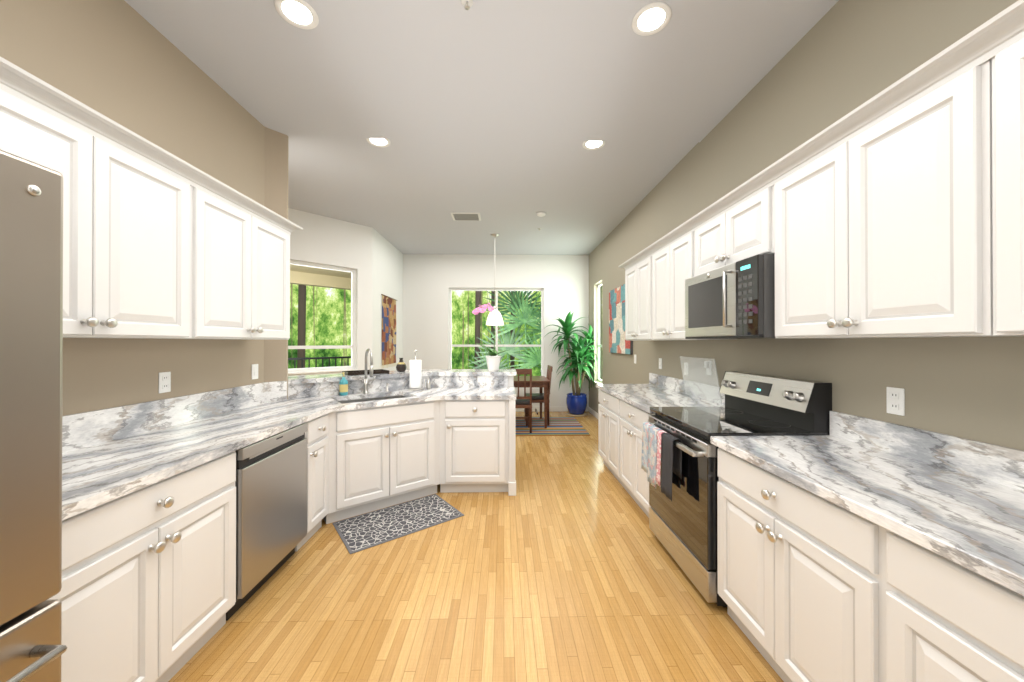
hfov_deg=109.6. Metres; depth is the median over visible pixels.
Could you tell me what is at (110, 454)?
countertop
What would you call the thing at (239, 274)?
upper cabinet
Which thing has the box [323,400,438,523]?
base cabinet
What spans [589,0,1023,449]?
wall
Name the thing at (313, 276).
ceiling
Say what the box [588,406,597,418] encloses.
baseboard
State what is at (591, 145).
recessed light
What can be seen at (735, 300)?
microwave
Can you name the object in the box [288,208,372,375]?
wall
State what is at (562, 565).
floor
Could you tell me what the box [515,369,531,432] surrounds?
chair
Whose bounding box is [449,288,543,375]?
window
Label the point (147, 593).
base cabinet
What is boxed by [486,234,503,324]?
pendant lamp
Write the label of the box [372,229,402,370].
wall
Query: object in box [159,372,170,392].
electrical outlet
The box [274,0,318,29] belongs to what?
recessed light
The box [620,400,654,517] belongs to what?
base cabinet
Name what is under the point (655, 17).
recessed light
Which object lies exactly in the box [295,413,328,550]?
base cabinet
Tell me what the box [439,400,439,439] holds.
wall
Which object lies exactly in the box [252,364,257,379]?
light switch
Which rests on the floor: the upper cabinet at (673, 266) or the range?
the range
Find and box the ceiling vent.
[451,212,480,220]
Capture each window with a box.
[288,260,357,374]
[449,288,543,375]
[594,282,601,383]
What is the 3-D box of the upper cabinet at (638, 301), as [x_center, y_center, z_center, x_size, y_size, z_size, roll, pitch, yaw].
[1.449,-0.411,3.789,0.373,0.808,0.750,0,0,-1]
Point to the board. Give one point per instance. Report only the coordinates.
(707, 380)
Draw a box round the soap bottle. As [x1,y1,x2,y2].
[339,372,347,395]
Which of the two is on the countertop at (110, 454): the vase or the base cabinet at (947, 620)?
the vase
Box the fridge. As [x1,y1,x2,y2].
[0,150,66,681]
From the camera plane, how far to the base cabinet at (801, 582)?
1.33 m
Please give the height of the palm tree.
13.002 m
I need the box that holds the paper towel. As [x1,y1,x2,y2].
[408,350,424,389]
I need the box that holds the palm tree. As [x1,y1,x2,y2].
[297,285,540,375]
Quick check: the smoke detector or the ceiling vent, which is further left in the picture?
the ceiling vent
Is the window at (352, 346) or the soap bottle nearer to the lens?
the soap bottle
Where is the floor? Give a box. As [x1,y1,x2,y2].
[168,411,783,681]
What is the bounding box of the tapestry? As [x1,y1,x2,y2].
[381,294,396,367]
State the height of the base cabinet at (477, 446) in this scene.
1.039 m
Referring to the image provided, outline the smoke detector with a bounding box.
[537,212,545,216]
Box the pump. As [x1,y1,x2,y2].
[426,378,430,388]
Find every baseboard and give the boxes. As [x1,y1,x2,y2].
[515,406,587,411]
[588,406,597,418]
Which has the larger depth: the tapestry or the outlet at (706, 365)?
the tapestry
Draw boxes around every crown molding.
[0,57,302,234]
[619,0,1023,270]
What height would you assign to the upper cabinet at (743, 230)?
0.360 m
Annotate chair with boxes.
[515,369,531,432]
[524,365,552,425]
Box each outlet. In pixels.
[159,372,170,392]
[477,376,487,381]
[659,358,661,368]
[704,361,711,374]
[887,387,904,415]
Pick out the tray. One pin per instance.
(362, 372)
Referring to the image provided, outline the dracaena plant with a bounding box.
[545,311,596,416]
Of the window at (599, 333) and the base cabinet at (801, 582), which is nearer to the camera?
the base cabinet at (801, 582)
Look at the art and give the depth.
5.31 m
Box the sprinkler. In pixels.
[461,0,472,9]
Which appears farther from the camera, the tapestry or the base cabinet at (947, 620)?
the tapestry
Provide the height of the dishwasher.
0.868 m
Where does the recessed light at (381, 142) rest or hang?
in the ceiling at (602, 70)
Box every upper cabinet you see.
[0,89,189,337]
[137,186,289,339]
[625,256,654,340]
[652,232,736,339]
[695,186,774,275]
[774,59,1023,337]
[992,38,1023,334]
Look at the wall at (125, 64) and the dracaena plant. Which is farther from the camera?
the dracaena plant
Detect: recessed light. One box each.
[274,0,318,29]
[366,138,390,147]
[582,141,605,149]
[632,2,671,35]
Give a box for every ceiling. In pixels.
[124,0,838,254]
[290,264,350,289]
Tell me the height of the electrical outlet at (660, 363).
0.117 m
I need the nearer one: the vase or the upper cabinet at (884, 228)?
the upper cabinet at (884, 228)
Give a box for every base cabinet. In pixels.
[49,451,235,681]
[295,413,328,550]
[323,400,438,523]
[439,376,515,495]
[598,389,625,489]
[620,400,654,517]
[717,448,884,681]
[885,529,1023,681]
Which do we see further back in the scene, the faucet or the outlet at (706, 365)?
the faucet
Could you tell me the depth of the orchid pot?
4.07 m
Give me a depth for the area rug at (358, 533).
2.81 m
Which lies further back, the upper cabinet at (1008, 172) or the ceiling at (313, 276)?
the ceiling at (313, 276)
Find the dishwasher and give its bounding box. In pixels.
[226,422,307,620]
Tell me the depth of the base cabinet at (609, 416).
3.75 m
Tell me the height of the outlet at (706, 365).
0.117 m
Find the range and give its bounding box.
[641,371,831,606]
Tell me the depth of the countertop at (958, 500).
1.24 m
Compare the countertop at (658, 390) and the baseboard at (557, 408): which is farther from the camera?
the baseboard at (557, 408)
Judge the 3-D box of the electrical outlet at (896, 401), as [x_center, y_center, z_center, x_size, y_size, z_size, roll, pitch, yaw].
[1.681,0.264,1.585,0.008,0.117,0.072,0,0,-1]
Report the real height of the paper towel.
0.408 m
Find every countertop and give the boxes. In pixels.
[62,369,515,519]
[596,373,724,413]
[710,411,1023,595]
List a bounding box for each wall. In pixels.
[0,0,287,415]
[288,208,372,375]
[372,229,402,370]
[403,254,588,406]
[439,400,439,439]
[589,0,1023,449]
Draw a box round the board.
[680,356,721,404]
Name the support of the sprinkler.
attached to the ceiling at (602, 70)
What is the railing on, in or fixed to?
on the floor
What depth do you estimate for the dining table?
5.84 m
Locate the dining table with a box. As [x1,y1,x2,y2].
[514,376,549,427]
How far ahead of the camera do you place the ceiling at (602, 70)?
2.58 m
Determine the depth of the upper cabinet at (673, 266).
2.98 m
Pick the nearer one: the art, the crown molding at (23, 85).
the crown molding at (23, 85)
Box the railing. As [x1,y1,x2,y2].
[288,356,350,367]
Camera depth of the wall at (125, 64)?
1.98 m
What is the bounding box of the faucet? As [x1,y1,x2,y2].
[363,349,375,393]
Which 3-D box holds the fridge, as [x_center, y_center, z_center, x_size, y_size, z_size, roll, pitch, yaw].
[-1.496,0.486,0.438,0.898,1.830,0.925,0,0,-1]
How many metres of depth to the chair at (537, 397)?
6.03 m
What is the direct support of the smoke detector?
attached to the ceiling at (602, 70)
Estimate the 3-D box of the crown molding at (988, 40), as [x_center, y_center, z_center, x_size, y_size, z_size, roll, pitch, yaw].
[1.480,-0.847,2.236,0.378,0.072,3.999,0,0,-1]
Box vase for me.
[396,358,405,371]
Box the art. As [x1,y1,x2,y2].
[609,284,632,354]
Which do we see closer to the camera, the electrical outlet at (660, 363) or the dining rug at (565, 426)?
the electrical outlet at (660, 363)
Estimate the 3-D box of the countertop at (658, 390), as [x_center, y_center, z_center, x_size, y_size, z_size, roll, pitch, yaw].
[1.318,0.453,3.440,0.650,0.166,1.567,0,0,-1]
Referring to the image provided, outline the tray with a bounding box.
[342,369,388,375]
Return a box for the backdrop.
[288,284,540,375]
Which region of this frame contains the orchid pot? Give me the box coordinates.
[472,303,507,370]
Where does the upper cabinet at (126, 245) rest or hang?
attached to the wall at (125, 64)
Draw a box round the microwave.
[685,254,774,338]
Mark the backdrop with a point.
(328, 316)
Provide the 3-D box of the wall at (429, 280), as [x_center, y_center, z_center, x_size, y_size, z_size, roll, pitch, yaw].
[-0.393,-0.159,7.369,3.900,3.170,0.150,0,0,-1]
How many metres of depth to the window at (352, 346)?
5.29 m
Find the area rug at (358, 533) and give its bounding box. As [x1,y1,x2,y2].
[332,494,463,553]
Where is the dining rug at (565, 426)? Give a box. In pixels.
[515,417,590,435]
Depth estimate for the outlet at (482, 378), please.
3.92 m

